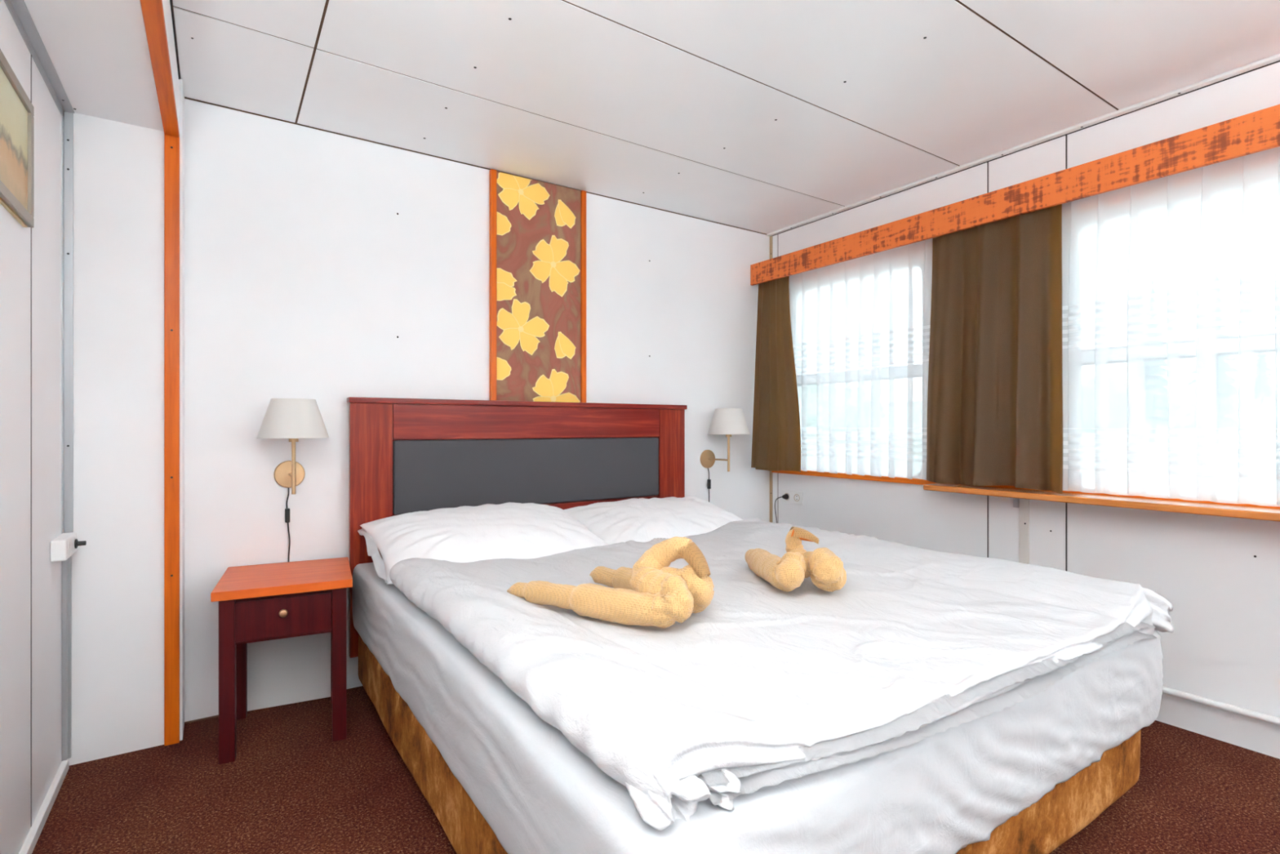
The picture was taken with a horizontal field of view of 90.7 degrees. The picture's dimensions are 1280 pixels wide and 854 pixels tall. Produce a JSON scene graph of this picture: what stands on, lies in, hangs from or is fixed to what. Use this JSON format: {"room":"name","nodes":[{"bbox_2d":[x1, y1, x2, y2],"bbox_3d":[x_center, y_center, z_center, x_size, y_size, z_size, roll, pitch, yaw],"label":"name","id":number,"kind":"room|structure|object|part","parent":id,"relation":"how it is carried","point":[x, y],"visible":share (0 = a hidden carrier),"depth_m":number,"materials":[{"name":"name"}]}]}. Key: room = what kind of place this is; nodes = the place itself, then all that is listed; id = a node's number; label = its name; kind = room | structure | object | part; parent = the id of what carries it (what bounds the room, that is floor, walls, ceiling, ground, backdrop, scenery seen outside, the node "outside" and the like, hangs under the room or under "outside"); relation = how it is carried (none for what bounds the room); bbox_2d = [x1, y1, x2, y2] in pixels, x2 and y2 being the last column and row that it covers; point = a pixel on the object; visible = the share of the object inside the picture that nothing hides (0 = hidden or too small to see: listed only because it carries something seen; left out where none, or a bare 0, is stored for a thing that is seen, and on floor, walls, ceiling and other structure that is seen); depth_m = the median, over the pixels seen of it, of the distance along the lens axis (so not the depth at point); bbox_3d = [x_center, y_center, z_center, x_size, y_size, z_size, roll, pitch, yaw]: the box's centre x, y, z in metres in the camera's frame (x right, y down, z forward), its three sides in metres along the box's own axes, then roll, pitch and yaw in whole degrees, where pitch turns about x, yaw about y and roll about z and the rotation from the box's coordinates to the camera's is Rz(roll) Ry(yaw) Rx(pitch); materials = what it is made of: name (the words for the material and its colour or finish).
{"room":"hotel bedroom","nodes":[
{"label":"hotel bedroom","id":0,"kind":"room"},
{"bbox_2d":[0,0,62,853],"bbox_3d":[-0.588,-0.110,-0.002,0.101,2.550,5.250,0,0,-34],"label":"wall","id":1,"kind":"structure","parent":0,"point":[30,258],"depth_m":1.78,"materials":[{"name":"white paint"}]},
{"bbox_2d":[0,48,34,227],"bbox_3d":[-1.538,-0.715,1.525,0.018,0.341,0.525,0,0,-34],"label":"picture frame","id":2,"kind":"object","parent":1,"relation":"attached to","point":[16,109],"visible":1,"depth_m":1.61,"materials":[{"name":"beige wood"}]},
{"bbox_2d":[0,66,27,210],"bbox_3d":[-1.541,-0.718,1.523,0.010,0.315,0.505,0,0,-34],"label":"print","id":3,"kind":"object","parent":2,"relation":"on","point":[13,98],"depth_m":1.59},
{"bbox_2d":[3,0,74,119],"bbox_3d":[-0.547,-1.070,0.053,0.030,0.030,5.096,0,0,-34],"label":"trim","id":4,"kind":"structure","parent":1,"relation":"attached to","point":[18,10],"depth_m":1.81,"materials":[{"name":"silver metal"}]},
{"bbox_2d":[18,760,69,853],"bbox_3d":[-0.544,1.147,0.040,0.020,0.035,5.070,0,0,-34],"label":"baseboard","id":5,"kind":"structure","parent":1,"relation":"attached to","point":[28,845],"depth_m":1.87,"materials":[{"name":"white plastic"}]},
{"bbox_2d":[49,532,76,561],"bbox_3d":[-1.894,0.393,2.079,0.041,0.068,0.182,0,0,-34],"label":"socket","id":6,"kind":"object","parent":1,"relation":"attached to","point":[62,547],"visible":0.94,"depth_m":2.01,"materials":[{"name":"white plastic"}]},
{"bbox_2d":[74,538,86,548],"bbox_3d":[-1.889,0.393,2.135,0.029,0.032,0.032,0,0,-34],"label":"plug","id":7,"kind":"object","parent":6,"relation":"attached to","point":[77,543],"visible":1,"depth_m":2.13,"materials":[{"name":"black plastic"}]},
{"bbox_2d":[61,555,71,760],"bbox_3d":[-1.960,0.770,2.160,0.022,0.730,0.030,0,0,-34],"label":"trim","id":8,"kind":"structure","parent":1,"relation":"attached to","point":[66,566],"depth_m":2.15,"materials":[{"name":"silver metal"}]},
{"bbox_2d":[61,109,73,533],"bbox_3d":[-1.958,-0.358,2.161,0.026,1.447,0.030,0,0,-34],"label":"trim","id":9,"kind":"structure","parent":1,"relation":"attached to","point":[67,124],"depth_m":2.17,"materials":[{"name":"silver metal"}]},
{"bbox_2d":[23,0,178,131],"bbox_3d":[-0.513,-1.229,0.174,0.420,0.291,5.460,0,0,-34],"label":"ceiling","id":10,"kind":"structure","parent":0,"point":[98,51],"depth_m":1.86,"materials":[{"name":"white paint"}]},
{"bbox_2d":[66,112,164,765],"bbox_3d":[-1.958,-0.115,2.336,0.420,2.560,0.260,0,0,-34],"label":"wall","id":11,"kind":"structure","parent":0,"point":[117,577],"depth_m":2.25,"materials":[{"name":"white paint"}]},
{"bbox_2d":[139,0,179,137],"bbox_3d":[-0.310,-1.076,0.213,0.045,0.018,5.100,0,0,-34],"label":"trim","id":12,"kind":"structure","parent":11,"relation":"attached to","point":[153,12],"depth_m":1.85,"materials":[{"name":"orange wood"}]},
{"bbox_2d":[164,134,179,745],"bbox_3d":[-1.722,0.040,2.325,0.045,2.250,0.019,0,0,-34],"label":"trim","id":13,"kind":"structure","parent":11,"relation":"attached to","point":[171,144],"depth_m":2.32,"materials":[{"name":"orange wood"}]},
{"bbox_2d":[178,79,184,740],"bbox_3d":[-1.752,-0.064,2.414,0.014,2.458,0.160,0,0,-34],"label":"trim","id":14,"kind":"structure","parent":11,"relation":"attached to","point":[181,95],"depth_m":2.35,"materials":[{"name":"white laminate"}]},
{"bbox_2d":[184,98,769,721],"bbox_3d":[-0.456,-0.105,3.435,3.420,2.540,0.101,0,0,-34],"label":"wall","id":15,"kind":"structure","parent":0,"point":[329,268],"depth_m":2.81,"materials":[{"name":"white paint"}]},
{"bbox_2d":[169,0,179,79],"bbox_3d":[-0.337,-1.292,0.292,0.004,0.007,5.260,0,0,-34],"label":"trim","id":16,"kind":"structure","parent":15,"relation":"attached to","point":[170,0],"depth_m":2.09,"materials":[{"name":"black"}]},
{"bbox_2d":[184,715,218,723],"bbox_3d":[-1.557,1.162,2.637,0.558,0.006,0.004,0,0,-34],"label":"baseboard","id":17,"kind":"structure","parent":15,"relation":"attached to","point":[215,716],"depth_m":2.51,"materials":[{"name":"brown"}]},
{"bbox_2d":[256,398,328,561],"bbox_3d":[-1.412,0.301,2.575,0.259,0.828,0.270,0,0,-34],"label":"wall lamp","id":18,"kind":"object","parent":15,"relation":"attached to","point":[293,420],"visible":0.98,"depth_m":2.50,"materials":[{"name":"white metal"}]},
{"bbox_2d":[284,507,289,522],"bbox_3d":[-1.487,0.373,2.666,0.018,0.060,0.018,0,0,-34],"label":"switch","id":19,"kind":"object","parent":18,"relation":"attached to","point":[286,510],"depth_m":2.66,"materials":[{"name":"black plastic"}]},
{"bbox_3d":[-1.488,0.486,2.673,0.016,0.459,0.015,0,0,-34],"label":"power cord","id":20,"kind":"part","parent":18,"relation":"part of","materials":[{"name":"black plastic"}]},
{"bbox_3d":[-1.485,0.200,2.679,0.116,0.116,0.014,0,0,-34],"label":"wall plate","id":21,"kind":"part","parent":18,"relation":"part of","materials":[{"name":"beige wood"}]},
{"bbox_3d":[-1.409,-0.034,2.571,0.259,0.158,0.259,0,0,-34],"label":"lamp shade","id":22,"kind":"part","parent":18,"relation":"part of","materials":[{"name":"white fabric"}]},
{"bbox_3d":[-1.409,0.160,2.571,0.015,0.226,0.015,0,0,-34],"label":"upright rod","id":23,"kind":"part","parent":18,"relation":"part of","materials":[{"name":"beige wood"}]},
{"bbox_2d":[288,438,298,441],"bbox_3d":[-1.409,0.030,2.571,0.036,0.060,0.036,0,0,-34],"label":"socket","id":24,"kind":"object","parent":18,"relation":"attached to","point":[289,439],"depth_m":2.56,"materials":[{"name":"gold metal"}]},
{"bbox_2d":[184,97,766,235],"bbox_3d":[-0.456,-1.294,3.374,3.208,0.005,0.003,0,0,-34],"label":"trim","id":25,"kind":"structure","parent":15,"relation":"attached to","point":[184,97],"depth_m":2.98,"materials":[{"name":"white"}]},
{"bbox_2d":[488,168,586,402],"bbox_3d":[-0.525,-0.635,3.312,0.540,1.303,0.030,0,0,-34],"label":"floral panel","id":26,"kind":"object","parent":15,"relation":"attached to","point":[537,229],"visible":0.97,"depth_m":3.30,"materials":[{"name":"brown wood"}]},
{"bbox_2d":[700,408,750,502],"bbox_3d":[0.540,0.226,3.880,0.259,0.678,0.270,0,0,-34],"label":"wall lamp","id":27,"kind":"object","parent":15,"relation":"attached to","point":[727,421],"visible":0.95,"depth_m":3.80,"materials":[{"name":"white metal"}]},
{"bbox_3d":[0.426,0.200,3.957,0.116,0.116,0.014,0,0,-34],"label":"wall plate","id":28,"kind":"part","parent":27,"relation":"part of","materials":[{"name":"gold metal"}]},
{"bbox_3d":[0.429,0.411,3.955,0.014,0.309,0.007,0,0,33],"label":"power cord","id":29,"kind":"part","parent":27,"relation":"part of","materials":[{"name":"black plastic"}]},
{"bbox_2d":[707,479,711,488],"bbox_3d":[0.432,0.357,3.951,0.018,0.060,0.018,0,0,-34],"label":"switch","id":30,"kind":"object","parent":27,"relation":"attached to","point":[708,480],"depth_m":3.94,"materials":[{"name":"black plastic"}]},
{"bbox_3d":[0.486,0.202,3.914,0.138,0.014,0.011,0,0,34],"label":"arm","id":31,"kind":"part","parent":27,"relation":"part of","materials":[{"name":"gold metal"}]},
{"bbox_3d":[0.543,0.160,3.875,0.015,0.226,0.015,0,0,-34],"label":"upright rod","id":32,"kind":"part","parent":27,"relation":"part of","materials":[{"name":"gold metal"}]},
{"bbox_3d":[0.543,-0.034,3.875,0.259,0.158,0.259,0,0,-34],"label":"lamp shade","id":33,"kind":"part","parent":27,"relation":"part of","materials":[{"name":"white fabric"}]},
{"bbox_2d":[31,685,1279,853],"bbox_3d":[0.888,1.215,1.110,3.790,0.100,5.460,0,0,-34],"label":"floor","id":34,"kind":"structure","parent":0,"point":[289,788],"depth_m":1.97,"materials":[{"name":"carpet"}]},
{"bbox_2d":[210,556,352,764],"bbox_3d":[-1.368,0.865,2.455,0.441,0.600,0.455,0,0,-27],"label":"nightstand","id":35,"kind":"object","parent":34,"relation":"on","point":[282,626],"visible":1,"depth_m":2.35,"materials":[{"name":"brown wood"}]},
{"bbox_3d":[-1.443,0.881,2.211,0.048,0.568,0.045,0,0,-27],"label":"leg","id":36,"kind":"part","parent":35,"relation":"part of","materials":[{"name":"brown wood"}]},
{"bbox_3d":[-1.607,0.881,2.537,0.048,0.568,0.045,0,0,-27],"label":"leg","id":37,"kind":"part","parent":35,"relation":"part of","materials":[{"name":"brown wood"}]},
{"bbox_3d":[-1.349,0.684,2.408,0.310,0.138,0.298,0,0,-27],"label":"drawer","id":38,"kind":"part","parent":35,"relation":"part of","materials":[{"name":"brown wood"}]},
{"bbox_3d":[-1.276,0.665,2.262,0.030,0.030,0.028,0,0,-27],"label":"knob","id":39,"kind":"part","parent":35,"relation":"part of","materials":[{"name":"gold metal"}]},
{"bbox_3d":[-1.288,0.680,2.287,0.314,0.166,0.012,0,0,-27],"label":"rail","id":40,"kind":"part","parent":35,"relation":"part of","materials":[{"name":"brown wood"}]},
{"bbox_3d":[-1.473,0.962,2.653,0.370,0.398,0.005,0,0,-27],"label":"panel","id":41,"kind":"part","parent":35,"relation":"part of","materials":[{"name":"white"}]},
{"bbox_3d":[-1.292,0.881,2.696,0.048,0.568,0.045,0,0,-27],"label":"leg","id":42,"kind":"part","parent":35,"relation":"part of","materials":[{"name":"brown wood"}]},
{"bbox_3d":[-1.127,0.881,2.370,0.048,0.568,0.045,0,0,-27],"label":"leg","id":43,"kind":"part","parent":35,"relation":"part of","materials":[{"name":"brown wood"}]},
{"bbox_2d":[346,396,1141,853],"bbox_3d":[0.140,0.517,2.369,1.920,1.295,2.286,0,0,-34],"label":"double bed","id":44,"kind":"object","parent":34,"relation":"on","point":[406,455],"visible":0.18,"depth_m":2.93,"materials":[{"name":"brown wood"}]},
{"bbox_3d":[-0.515,0.450,3.285,1.817,1.110,0.015,0,0,-34],"label":"headboard","id":45,"kind":"part","parent":44,"relation":"part of","materials":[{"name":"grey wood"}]},
{"bbox_3d":[-0.506,0.229,3.267,1.470,0.336,0.023,0,0,-34],"label":"padded panel","id":46,"kind":"part","parent":44,"relation":"part of","materials":[{"name":"grey fabric"}]},
{"bbox_3d":[-0.507,-0.024,3.270,1.474,0.162,0.029,0,0,-34],"label":"rail","id":47,"kind":"part","parent":44,"relation":"part of","materials":[{"name":"brown wood"}]},
{"bbox_3d":[-0.507,0.523,3.270,1.474,0.244,0.029,0,0,-34],"label":"rail","id":48,"kind":"part","parent":44,"relation":"part of","materials":[{"name":"brown wood"}]},
{"bbox_2d":[351,562,1163,853],"bbox_3d":[0.160,0.731,2.309,1.875,0.282,2.289,0,0,-34],"label":"mattress","id":49,"kind":"object","parent":44,"relation":"on","point":[946,792],"visible":0.25,"depth_m":1.28,"materials":[{"name":"grey fabric"}]},
{"bbox_2d":[357,502,608,584],"bbox_3d":[-0.662,0.477,2.781,0.990,0.238,0.605,0,0,-33],"label":"pillow","id":50,"kind":"object","parent":49,"relation":"on","point":[508,530],"visible":0.77,"depth_m":2.63,"materials":[{"name":"white fabric"}]},
{"bbox_2d":[563,496,743,544],"bbox_3d":[0.106,0.493,3.306,0.990,0.217,0.586,0,0,-34],"label":"pillow","id":51,"kind":"object","parent":49,"relation":"on","point":[637,519],"visible":0.63,"depth_m":3.15,"materials":[{"name":"white fabric"}]},
{"bbox_2d":[385,517,1174,831],"bbox_3d":[0.322,0.568,2.176,1.931,0.194,1.943,0,0,-34],"label":"duvet","id":52,"kind":"object","parent":49,"relation":"on","point":[765,685],"visible":0.88,"depth_m":1.48,"materials":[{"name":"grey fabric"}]},
{"bbox_2d":[506,536,714,627],"bbox_3d":[-0.069,0.411,1.813,0.354,0.228,0.623,0,0,-44],"label":"swan","id":53,"kind":"object","parent":52,"relation":"on","point":[651,593],"visible":0.98,"depth_m":1.67,"materials":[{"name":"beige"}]},
{"bbox_2d":[745,526,846,591],"bbox_3d":[0.523,0.424,2.139,0.320,0.199,0.491,0,0,8],"label":"swan","id":54,"kind":"object","parent":52,"relation":"on","point":[826,571],"visible":1,"depth_m":1.95,"materials":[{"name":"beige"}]},
{"bbox_2d":[171,0,1279,233],"bbox_3d":[1.016,-1.334,1.197,3.380,0.081,5.460,0,0,-34],"label":"ceiling","id":55,"kind":"structure","parent":0,"point":[761,116],"depth_m":2.32,"materials":[{"name":"white paint"}]},
{"bbox_2d":[772,62,1279,758],"bbox_3d":[2.379,-0.105,2.107,0.101,2.540,5.460,0,0,-34],"label":"wall","id":56,"kind":"structure","parent":0,"point":[1220,575],"depth_m":2.56,"materials":[{"name":"white paint"}]},
{"bbox_2d":[769,235,772,522],"bbox_3d":[0.882,-0.059,4.255,0.005,2.448,0.025,0,0,-34],"label":"trim","id":57,"kind":"structure","parent":56,"relation":"attached to","point":[771,237],"depth_m":4.25,"materials":[{"name":"beige"}]},
{"bbox_2d":[777,234,777,523],"bbox_3d":[0.917,-0.059,4.205,0.002,2.448,0.003,0,0,-34],"label":"trim","id":58,"kind":"structure","parent":56,"relation":"attached to","point":[777,234],"depth_m":4.21,"materials":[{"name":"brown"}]},
{"bbox_2d":[774,493,788,523],"bbox_3d":[0.918,0.650,4.130,0.061,0.430,0.090,0,0,-34],"label":"plug","id":59,"kind":"object","parent":56,"relation":"attached to","point":[785,496],"visible":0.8,"depth_m":4.11,"materials":[{"name":"black plastic"}]},
{"bbox_3d":[0.903,0.658,4.137,0.044,0.414,0.077,0,0,-14],"label":"plug cord","id":60,"kind":"part","parent":59,"relation":"part of","materials":[{"name":"black plastic"}]},
{"bbox_2d":[782,489,803,504],"bbox_3d":[0.987,0.454,4.092,0.011,0.082,0.177,0,0,-34],"label":"wall socket","id":61,"kind":"object","parent":56,"relation":"attached to","point":[794,497],"visible":0.96,"depth_m":4.08,"materials":[{"name":"white plastic"}]},
{"bbox_2d":[750,104,1279,285],"bbox_3d":[2.180,-1.000,2.153,0.182,0.134,4.957,0,0,-34],"label":"pelmet","id":62,"kind":"object","parent":56,"relation":"attached to","point":[1259,131],"visible":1,"depth_m":2.64,"materials":[{"name":"orange wood"}]},
{"bbox_2d":[751,275,800,471],"bbox_3d":[0.855,-0.364,3.967,0.137,1.281,0.437,0,0,-34],"label":"curtain","id":63,"kind":"object","parent":62,"relation":"hanging from","point":[776,431],"visible":0.96,"depth_m":3.99,"materials":[{"name":"brown fabric"}]},
{"bbox_2d":[789,238,932,479],"bbox_3d":[1.197,-0.373,3.644,0.037,1.294,1.302,0,0,-34],"label":"sheer curtain","id":64,"kind":"object","parent":62,"relation":"hanging from","point":[860,326],"visible":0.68,"depth_m":3.53,"materials":[{"name":"white fabric"}]},
{"bbox_2d":[926,204,1062,493],"bbox_3d":[1.605,-0.363,2.917,0.097,1.283,0.651,0,0,-34],"label":"curtain","id":65,"kind":"object","parent":62,"relation":"hanging from","point":[995,391],"visible":0.91,"depth_m":2.89,"materials":[{"name":"brown fabric"}]},
{"bbox_2d":[1062,146,1279,506],"bbox_3d":[2.586,-0.373,1.567,0.037,1.294,2.921,0,0,-34],"label":"sheer curtain","id":66,"kind":"object","parent":62,"relation":"hanging from","point":[1171,284],"visible":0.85,"depth_m":2.39,"materials":[{"name":"white fabric"}]},
{"bbox_2d":[766,53,1279,236],"bbox_3d":[2.324,-1.294,2.071,0.034,0.021,5.260,0,0,-34],"label":"trim","id":67,"kind":"structure","parent":56,"relation":"attached to","point":[1275,58],"depth_m":2.76,"materials":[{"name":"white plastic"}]},
{"bbox_2d":[1018,498,1029,564],"bbox_3d":[1.773,0.731,2.918,0.008,0.868,0.042,0,0,-34],"label":"trim","id":68,"kind":"structure","parent":56,"relation":"attached to","point":[1024,504],"depth_m":2.92,"materials":[{"name":"white"}]},
{"bbox_2d":[771,470,1279,508],"bbox_3d":[2.343,0.288,2.056,0.044,0.030,5.215,0,0,-34],"label":"trim","id":69,"kind":"structure","parent":56,"relation":"attached to","point":[841,475],"depth_m":3.41,"materials":[{"name":"orange wood"}]},
{"bbox_2d":[923,483,1279,521],"bbox_3d":[2.155,0.330,2.175,0.200,0.091,2.422,0,0,-34],"label":"wall shelf","id":70,"kind":"object","parent":56,"relation":"attached to","point":[1185,507],"visible":0.87,"depth_m":2.46,"materials":[{"name":"brown wood"}]},
{"bbox_2d":[1161,685,1279,725],"bbox_3d":[2.348,1.024,2.021,0.050,0.043,5.050,0,0,-34],"label":"pipe","id":71,"kind":"object","parent":56,"relation":"attached to","point":[1221,705],"visible":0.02,"depth_m":2.31,"materials":[{"name":"white plastic"}]}
]}

